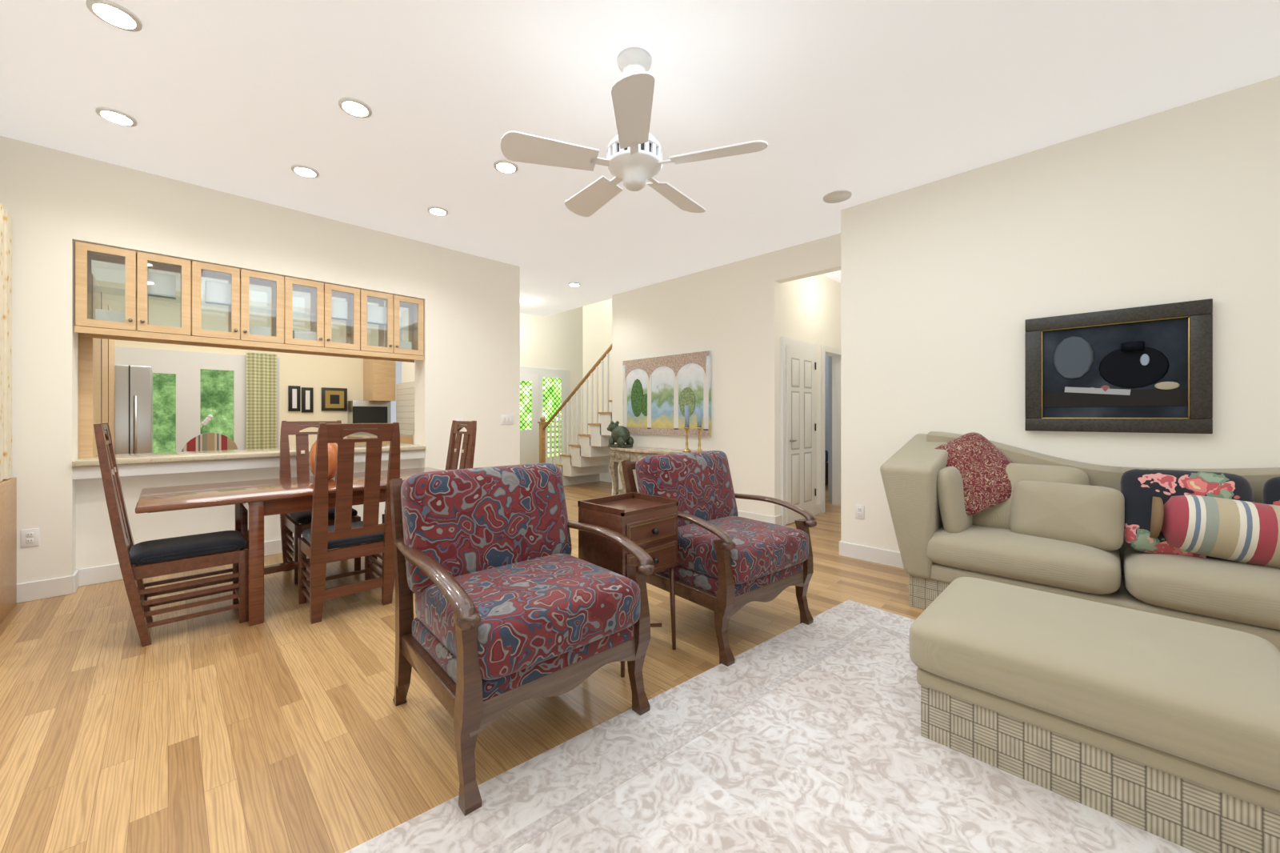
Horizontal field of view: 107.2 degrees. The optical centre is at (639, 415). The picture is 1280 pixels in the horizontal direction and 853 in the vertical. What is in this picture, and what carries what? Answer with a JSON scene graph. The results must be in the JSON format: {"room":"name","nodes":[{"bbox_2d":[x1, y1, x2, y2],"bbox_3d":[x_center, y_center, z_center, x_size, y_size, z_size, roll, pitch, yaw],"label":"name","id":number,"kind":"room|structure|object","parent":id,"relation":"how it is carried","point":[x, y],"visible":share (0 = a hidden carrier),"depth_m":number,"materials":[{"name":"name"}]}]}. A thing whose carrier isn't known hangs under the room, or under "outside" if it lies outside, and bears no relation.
{"room":"living room","nodes":[
{"label":"living room","id":0,"kind":"room"},
{"bbox_2d":[96,280,378,447],"bbox_3d":[-6.113,-0.295,7.570,3.700,3.050,0.150,0,0,-45],"label":"wall","id":1,"kind":"structure","parent":0,"point":[317,373],"depth_m":7.78,"materials":[{"name":"beige paint"}]},
{"bbox_2d":[115,346,279,451],"bbox_3d":[-6.608,-0.010,6.962,2.060,1.880,0.050,0,0,-45],"label":"wall","id":2,"kind":"structure","parent":1,"relation":"in","point":[185,367],"depth_m":6.94,"materials":[{"name":"white paint"}]},
{"bbox_2d":[246,352,276,448],"bbox_3d":[-5.982,-0.005,7.467,0.380,1.970,0.072,0,0,-45],"label":"curtain","id":3,"kind":"object","parent":1,"relation":"hanging from","point":[261,401],"visible":0.67,"depth_m":7.46,"materials":[{"name":"fabric"}]},
{"bbox_2d":[288,385,299,411],"bbox_3d":[-5.723,-0.290,7.816,0.160,0.420,0.043,0,0,-45],"label":"picture","id":4,"kind":"object","parent":1,"relation":"attached to","point":[294,398],"visible":0.98,"depth_m":7.79,"materials":[{"name":"black"}]},
{"bbox_2d":[301,387,313,412],"bbox_3d":[-5.596,-0.270,7.943,0.160,0.420,0.043,0,0,-45],"label":"picture","id":5,"kind":"object","parent":1,"relation":"attached to","point":[307,399],"visible":0.98,"depth_m":7.93,"materials":[{"name":"black"}]},
{"bbox_2d":[321,387,347,411],"bbox_3d":[-5.319,-0.290,8.218,0.380,0.400,0.047,0,0,-45],"label":"picture","id":6,"kind":"object","parent":1,"relation":"attached to","point":[334,399],"visible":0.98,"depth_m":8.20,"materials":[{"name":"gold metal"}]},
{"bbox_2d":[363,358,395,403],"bbox_3d":[-4.674,-0.670,8.464,0.360,0.800,0.580,0,0,-45],"label":"upper cabinet","id":7,"kind":"object","parent":1,"relation":"attached to","point":[379,390],"depth_m":8.27,"materials":[{"name":"brown wood"}]},
{"bbox_2d":[0,135,519,583],"bbox_3d":[-2.995,-0.295,4.430,4.030,3.050,0.300,0,0,-45],"label":"wall","id":8,"kind":"structure","parent":0,"point":[56,204],"depth_m":3.67,"materials":[{"name":"beige paint"}]},
{"bbox_2d":[20,528,39,547],"bbox_3d":[-4.062,0.810,3.143,0.075,0.118,0.010,0,0,-45],"label":"outlet","id":9,"kind":"object","parent":8,"relation":"attached to","point":[30,537],"visible":1,"depth_m":3.14,"materials":[{"name":"white plastic"}]},
{"bbox_2d":[16,569,80,603],"bbox_3d":[-4.028,1.167,3.176,0.295,0.125,0.018,0,0,-45],"label":"baseboard","id":10,"kind":"structure","parent":8,"relation":"attached to","point":[46,589],"depth_m":3.19,"materials":[{"name":"white wood"}]},
{"bbox_2d":[77,536,302,586],"bbox_3d":[-3.219,1.167,4.237,2.380,0.125,0.015,0,0,-45],"label":"baseboard","id":11,"kind":"structure","parent":8,"relation":"attached to","point":[111,572],"depth_m":3.50,"materials":[{"name":"white wood"}]},
{"bbox_2d":[72,443,425,466],"bbox_3d":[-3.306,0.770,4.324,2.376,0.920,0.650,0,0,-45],"label":"sill","id":12,"kind":"structure","parent":8,"relation":"attached to","point":[142,458],"depth_m":3.85,"materials":[{"name":"stone"}]},
{"bbox_2d":[74,240,423,362],"bbox_3d":[-3.200,-0.905,4.218,2.360,0.640,0.310,0,0,-45],"label":"display cabinet","id":13,"kind":"object","parent":8,"relation":"attached to","point":[355,312],"visible":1,"depth_m":3.93,"materials":[{"name":"brown wood"}]},
{"bbox_2d":[456,417,463,428],"bbox_3d":[-1.990,0.080,5.215,0.075,0.118,0.008,0,0,-45],"label":"light switch","id":14,"kind":"object","parent":8,"relation":"attached to","point":[459,418],"visible":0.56,"depth_m":5.22,"materials":[{"name":"white plastic"}]},
{"bbox_2d":[500,414,513,423],"bbox_3d":[-1.580,0.040,5.625,0.170,0.118,0.008,0,0,-45],"label":"light switch","id":15,"kind":"object","parent":8,"relation":"attached to","point":[506,418],"visible":1,"depth_m":5.62,"materials":[{"name":"white plastic"}]},
{"bbox_2d":[348,400,391,435],"bbox_3d":[-4.847,0.020,8.461,0.610,0.580,0.340,0,0,-45],"label":"microwave","id":16,"kind":"object","parent":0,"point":[365,411],"depth_m":8.30,"materials":[{"name":"metal"}]},
{"bbox_2d":[404,308,414,443],"bbox_3d":[-2.853,-1.570,7.032,0.150,5.600,3.180,0,0,-45],"label":"wall","id":17,"kind":"structure","parent":0,"point":[409,366],"depth_m":8.00,"materials":[{"name":"beige paint"}]},
{"bbox_2d":[396,381,414,435],"bbox_3d":[-3.625,-0.130,7.688,0.010,0.880,2.000,0,0,-45],"label":"tile backsplash","id":18,"kind":"structure","parent":17,"relation":"attached to","point":[405,405],"depth_m":8.04,"materials":[{"name":"beige tile"}]},
{"bbox_2d":[0,480,924,852],"bbox_3d":[0.460,1.290,4.914,10.200,0.120,14.100,0,0,-45],"label":"floor","id":19,"kind":"structure","parent":0,"point":[286,726],"depth_m":1.96,"materials":[{"name":"brown wood"}]},
{"bbox_2d":[0,477,16,623],"bbox_3d":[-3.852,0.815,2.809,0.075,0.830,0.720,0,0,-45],"label":"base cabinet","id":20,"kind":"object","parent":19,"relation":"on","point":[8,545],"visible":0.91,"depth_m":2.93,"materials":[{"name":"brown wood"}]},
{"bbox_2d":[78,274,115,458],"bbox_3d":[-5.005,0.080,4.131,0.444,2.300,2.080,0,0,-45],"label":"pantry","id":21,"kind":"object","parent":19,"relation":"on","point":[96,381],"visible":0.05,"depth_m":3.65,"materials":[{"name":"brown wood"}]},
{"bbox_2d":[115,364,152,454],"bbox_3d":[-5.925,0.340,5.239,0.710,1.780,0.812,0,0,-45],"label":"refrigerator","id":22,"kind":"object","parent":19,"relation":"on","point":[134,409],"visible":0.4,"depth_m":5.13,"materials":[{"name":"silver metal"}]},
{"bbox_2d":[93,422,247,646],"bbox_3d":[-2.715,0.636,2.766,0.470,1.194,0.608,0,0,45],"label":"dining chair","id":23,"kind":"object","parent":19,"relation":"on","point":[139,562],"visible":1,"depth_m":2.66,"materials":[{"name":"brown wood"}]},
{"bbox_2d":[180,432,238,451],"bbox_3d":[-5.102,0.710,5.597,0.500,1.040,0.470,0,0,-45],"label":"chair","id":24,"kind":"object","parent":19,"relation":"on","point":[210,441],"visible":0.21,"depth_m":5.42,"materials":[{"name":"fabric"}]},
{"bbox_2d":[135,467,443,625],"bbox_3d":[-2.270,0.850,3.387,1.820,0.760,0.920,0,0,-45],"label":"dining table","id":25,"kind":"object","parent":19,"relation":"on","point":[254,502],"visible":0.54,"depth_m":2.88,"materials":[{"name":"brown wood"}]},
{"bbox_2d":[308,440,337,479],"bbox_3d":[-2.355,0.300,3.529,0.200,0.335,0.200,0,0,-45],"label":"vase","id":26,"kind":"object","parent":25,"relation":"on","point":[332,458],"visible":0.4,"depth_m":3.48,"materials":[{"name":"orange ceramic"}]},
{"bbox_2d":[279,420,360,583],"bbox_3d":[-2.584,0.636,3.814,0.470,1.194,0.608,0,0,-45],"label":"dining chair","id":27,"kind":"object","parent":19,"relation":"on","point":[290,524],"visible":0.42,"depth_m":3.80,"materials":[{"name":"brown wood"}]},
{"bbox_2d":[298,422,399,623],"bbox_3d":[-1.882,0.636,3.041,0.470,1.194,0.608,0,0,-45],"label":"dining chair","id":28,"kind":"object","parent":19,"relation":"on","point":[319,539],"visible":1,"depth_m":2.88,"materials":[{"name":"brown wood"}]},
{"bbox_2d":[347,435,411,444],"bbox_3d":[-4.479,0.790,8.093,0.610,0.880,1.380,0,0,-45],"label":"base cabinet","id":29,"kind":"object","parent":19,"relation":"on","point":[407,439],"depth_m":7.75,"materials":[{"name":"brown wood"}]},
{"bbox_2d":[349,432,401,438],"bbox_3d":[-4.490,0.330,8.082,0.640,0.040,1.380,0,0,-45],"label":"countertop","id":30,"kind":"structure","parent":29,"relation":"on","point":[366,434],"depth_m":7.77,"materials":[{"name":"beige stone"}]},
{"bbox_2d":[382,420,476,523],"bbox_3d":[-1.740,0.636,3.917,0.470,1.194,0.608,0,0,45],"label":"dining chair","id":31,"kind":"object","parent":19,"relation":"on","point":[467,454],"visible":0.25,"depth_m":4.07,"materials":[{"name":"brown wood"}]},
{"bbox_2d":[389,463,655,815],"bbox_3d":[-0.524,0.736,2.004,0.836,1.003,0.895,0,0,-42],"label":"armchair","id":32,"kind":"object","parent":19,"relation":"on","point":[516,602],"visible":1,"depth_m":1.86,"materials":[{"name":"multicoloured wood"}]},
{"bbox_2d":[552,400,611,485],"bbox_3d":[-0.069,-0.158,7.621,0.880,2.775,3.975,0,0,-45],"label":"stairs","id":33,"kind":"structure","parent":19,"relation":"on","point":[587,459],"depth_m":8.06,"materials":[{"name":"white wood"}]},
{"bbox_2d":[537,343,611,464],"bbox_3d":[-0.410,-0.663,7.361,0.130,3.787,4.080,0,0,-45],"label":"stair railing","id":34,"kind":"object","parent":33,"relation":"attached to","point":[543,442],"visible":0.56,"depth_m":8.10,"materials":[{"name":"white wood"}]},
{"bbox_2d":[578,492,678,677],"bbox_3d":[-0.048,0.835,2.459,0.400,0.790,0.375,0,0,-45],"label":"side table","id":35,"kind":"object","parent":19,"relation":"on","point":[648,523],"visible":0.62,"depth_m":2.37,"materials":[{"name":"brown wood"}]},
{"bbox_2d":[609,446,705,495],"bbox_3d":[0.138,0.835,6.191,0.460,0.809,1.859,0,0,-45],"label":"console table","id":36,"kind":"object","parent":19,"relation":"on","point":[618,455],"visible":0.35,"depth_m":6.32,"materials":[{"name":"stone"}]},
{"bbox_2d":[607,420,633,447],"bbox_3d":[-0.299,0.250,6.550,0.252,0.360,0.415,0,0,-45],"label":"statue","id":37,"kind":"object","parent":36,"relation":"on","point":[620,437],"visible":1,"depth_m":6.45,"materials":[{"name":"green stone"}]},
{"bbox_2d":[682,404,691,451],"bbox_3d":[0.566,0.142,5.685,0.104,0.574,0.104,0,0,-45],"label":"candlestick","id":38,"kind":"object","parent":36,"relation":"on","point":[686,428],"visible":1,"depth_m":5.66,"materials":[{"name":"gold metal"}]},
{"bbox_2d":[695,406,703,451],"bbox_3d":[0.700,0.157,5.551,0.104,0.544,0.104,0,0,-45],"label":"candlestick","id":39,"kind":"object","parent":36,"relation":"on","point":[699,427],"visible":0.83,"depth_m":5.53,"materials":[{"name":"gold metal"}]},
{"bbox_2d":[621,450,817,666],"bbox_3d":[0.461,0.736,2.861,0.836,1.003,0.895,0,0,-39],"label":"armchair","id":40,"kind":"object","parent":19,"relation":"on","point":[730,562],"visible":0.77,"depth_m":2.65,"materials":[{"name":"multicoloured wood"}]},
{"bbox_2d":[344,599,1196,852],"bbox_3d":[0.704,1.224,0.897,3.900,0.013,2.600,0,0,-39],"label":"rug","id":41,"kind":"object","parent":19,"relation":"on","point":[803,738],"visible":0.79,"depth_m":1.56,"materials":[{"name":"white carpet"}]},
{"bbox_2d":[909,576,1279,852],"bbox_3d":[1.646,1.000,1.748,0.830,0.460,0.975,0,0,-45],"label":"ottoman","id":42,"kind":"object","parent":41,"relation":"on","point":[1166,727],"visible":1,"depth_m":1.49,"materials":[{"name":"fabric"}]},
{"bbox_2d":[824,449,827,484],"bbox_3d":[2.086,0.655,8.521,1.800,1.150,1.900,0,0,-45],"label":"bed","id":43,"kind":"object","parent":19,"relation":"on","point":[826,467],"visible":0.04,"depth_m":8.42,"materials":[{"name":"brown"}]},
{"bbox_2d":[880,431,1279,651],"bbox_3d":[2.962,0.671,2.335,0.848,1.118,3.075,0,0,-45],"label":"sofa","id":44,"kind":"object","parent":19,"relation":"on","point":[1202,546],"visible":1,"depth_m":2.58,"materials":[{"name":"fabric"}]},
{"bbox_2d":[916,432,1031,515],"bbox_3d":[2.199,0.370,3.132,0.411,0.516,0.597,0,0,-45],"label":"throw pillow","id":45,"kind":"object","parent":44,"relation":"on","point":[994,478],"depth_m":3.05,"materials":[{"name":"red fabric"}]},
{"bbox_3d":[-5.657,0.860,6.435,1.000,0.740,1.000,0,0,-45],"label":"table","id":46,"kind":"object","parent":19,"relation":"on","visible":0},
{"bbox_2d":[200,414,212,434],"bbox_3d":[-5.672,0.234,6.137,0.178,0.509,0.120,0,0,-45],"label":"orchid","id":47,"kind":"object","parent":46,"relation":"on","point":[206,419],"visible":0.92,"depth_m":6.14,"materials":[{"name":"white plant"}]},
{"bbox_2d":[401,306,582,453],"bbox_3d":[-2.606,-1.570,9.663,4.220,5.600,0.150,0,0,-45],"label":"wall","id":48,"kind":"structure","parent":0,"point":[554,341],"depth_m":10.35,"materials":[{"name":"beige paint"}]},
{"bbox_2d":[520,366,569,464],"bbox_3d":[-2.280,0.105,9.917,1.900,2.250,0.150,0,0,-45],"label":"door","id":49,"kind":"structure","parent":48,"relation":"attached to","point":[545,393],"depth_m":9.95,"materials":[{"name":"white wood"}]},
{"bbox_2d":[582,298,611,482],"bbox_3d":[0.562,-1.570,7.746,0.150,5.600,4.640,0,0,-45],"label":"wall","id":50,"kind":"structure","parent":0,"point":[597,330],"depth_m":9.02,"materials":[{"name":"beige paint"}]},
{"bbox_2d":[0,0,1279,319],"bbox_3d":[-0.071,-3.195,4.384,8.100,2.750,13.900,0,0,-45],"label":"ceiling","id":51,"kind":"structure","parent":0,"point":[862,101],"depth_m":2.70,"materials":[{"name":"white paint"}]},
{"bbox_2d":[85,0,142,31],"bbox_3d":[-2.376,-1.812,2.135,0.170,0.016,0.170,0,0,-45],"label":"recessed light","id":52,"kind":"object","parent":51,"relation":"in","point":[114,14],"visible":0.98,"depth_m":2.13,"materials":[{"name":"white"}]},
{"bbox_2d":[95,107,136,126],"bbox_3d":[-3.175,-1.812,2.864,0.170,0.016,0.170,0,0,-45],"label":"recessed light","id":53,"kind":"object","parent":51,"relation":"in","point":[116,116],"visible":0.96,"depth_m":2.85,"materials":[{"name":"white"}]},
{"bbox_2d":[291,164,319,177],"bbox_3d":[-2.482,-1.812,3.500,0.170,0.016,0.170,0,0,-45],"label":"recessed light","id":54,"kind":"object","parent":51,"relation":"in","point":[305,171],"visible":0.94,"depth_m":3.48,"materials":[{"name":"white"}]},
{"bbox_2d":[338,96,371,118],"bbox_3d":[-1.676,-1.812,2.779,0.170,0.016,0.170,0,0,-45],"label":"recessed light","id":55,"kind":"object","parent":51,"relation":"in","point":[354,107],"visible":1,"depth_m":2.76,"materials":[{"name":"white"}]},
{"bbox_2d":[427,206,447,215],"bbox_3d":[-1.789,-1.812,4.179,0.170,0.016,0.170,0,0,-45],"label":"recessed light","id":56,"kind":"object","parent":51,"relation":"in","point":[438,210],"visible":0.98,"depth_m":4.16,"materials":[{"name":"white"}]},
{"bbox_2d":[493,160,518,173],"bbox_3d":[-0.976,-1.812,3.437,0.170,0.016,0.170,0,0,-45],"label":"recessed light","id":57,"kind":"object","parent":51,"relation":"in","point":[506,166],"visible":0.9,"depth_m":3.42,"materials":[{"name":"white"}]},
{"bbox_2d":[568,282,580,286],"bbox_3d":[-0.905,-1.812,6.505,0.170,0.016,0.170,0,0,-45],"label":"recessed light","id":58,"kind":"object","parent":51,"relation":"in","point":[574,284],"visible":0.96,"depth_m":6.47,"materials":[{"name":"white"}]},
{"bbox_2d":[500,47,767,216],"bbox_3d":[-0.028,-1.495,2.455,1.253,0.650,1.253,0,0,-45],"label":"ceiling fan","id":59,"kind":"object","parent":51,"relation":"hanging from","point":[634,161],"visible":1,"depth_m":2.31,"materials":[{"name":"white"}]},
{"bbox_2d":[823,189,851,203],"bbox_3d":[1.633,-1.816,3.910,0.220,0.008,0.220,0,0,-45],"label":"ceiling speaker","id":60,"kind":"object","parent":51,"relation":"attached to","point":[837,196],"visible":0.94,"depth_m":3.90,"materials":[{"name":"white plastic"}]},
{"bbox_2d":[612,232,840,515],"bbox_3d":[0.912,-0.295,5.869,0.130,3.050,3.630,0,0,-45],"label":"wall","id":61,"kind":"structure","parent":0,"point":[739,319],"depth_m":5.42,"materials":[{"name":"beige paint"}]},
{"bbox_2d":[622,350,711,436],"bbox_3d":[0.309,-0.275,6.327,0.035,1.050,1.550,0,0,-45],"label":"picture","id":62,"kind":"object","parent":61,"relation":"attached to","point":[660,393],"visible":0.94,"depth_m":6.25,"materials":[{"name":"paper"}]},
{"bbox_2d":[612,489,778,524],"bbox_3d":[0.530,1.167,6.151,0.018,0.125,2.720,0,0,-45],"label":"baseboard","id":63,"kind":"structure","parent":61,"relation":"attached to","point":[763,518],"depth_m":5.33,"materials":[{"name":"white wood"}]},
{"bbox_2d":[780,336,816,525],"bbox_3d":[1.911,0.170,5.564,0.848,2.120,0.094,0,0,-45],"label":"door","id":64,"kind":"structure","parent":61,"relation":"attached to","point":[798,422],"depth_m":5.50,"materials":[{"name":"white wood"}]},
{"bbox_2d":[820,344,840,512],"bbox_3d":[2.521,0.160,6.311,0.710,2.140,0.160,0,0,-45],"label":"door frame","id":65,"kind":"structure","parent":61,"relation":"attached to","point":[828,349],"depth_m":6.51,"materials":[{"name":"white wood"}]},
{"bbox_2d":[824,355,831,501],"bbox_3d":[2.065,-0.395,8.330,2.800,3.250,3.340,0,0,-45],"label":"wall","id":66,"kind":"structure","parent":0,"point":[828,403],"depth_m":6.81,"materials":[{"name":"grey paint"}]},
{"bbox_2d":[840,75,1279,551],"bbox_3d":[3.772,-0.295,2.280,0.160,3.050,5.490,0,0,-45],"label":"wall","id":67,"kind":"structure","parent":0,"point":[950,285],"depth_m":3.12,"materials":[{"name":"beige paint"}]},
{"bbox_2d":[855,504,863,519],"bbox_3d":[1.884,0.820,4.048,0.010,0.118,0.075,0,0,-45],"label":"outlet","id":68,"kind":"object","parent":67,"relation":"attached to","point":[859,511],"visible":1,"depth_m":4.04,"materials":[{"name":"white plastic"}]},
{"bbox_2d":[839,540,903,568],"bbox_3d":[3.635,1.167,2.295,0.015,0.125,5.305,0,0,-45],"label":"baseboard","id":69,"kind":"structure","parent":67,"relation":"attached to","point":[873,554],"depth_m":3.97,"materials":[{"name":"white wood"}]},
{"bbox_2d":[1024,298,1212,433],"bbox_3d":[2.943,-0.280,2.957,0.100,0.760,0.820,0,0,-45],"label":"frame","id":70,"kind":"object","parent":67,"relation":"attached to","point":[1147,369],"visible":1,"depth_m":2.91,"materials":[{"name":"black wood"}]},
{"bbox_3d":[-1.071,-0.295,-0.152,0.170,3.050,8.900,0,0,-45],"label":"wall","id":71,"kind":"structure","parent":0,"visible":0},
{"bbox_2d":[0,202,11,481],"bbox_3d":[-3.868,-0.440,2.821,0.070,1.660,0.660,0,0,-45],"label":"panel","id":72,"kind":"object","parent":71,"relation":"hanging from","point":[6,346],"visible":0.95,"depth_m":2.92,"materials":[{"name":"beige wood"}]},
{"label":"outside","id":73,"kind":"structure","parent":0,"visible":0},
{"bbox_2d":[152,368,233,452],"bbox_3d":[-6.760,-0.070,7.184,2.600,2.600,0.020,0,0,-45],"label":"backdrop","id":74,"kind":"structure","parent":73,"point":[217,394],"depth_m":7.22,"materials":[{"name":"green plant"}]}
]}

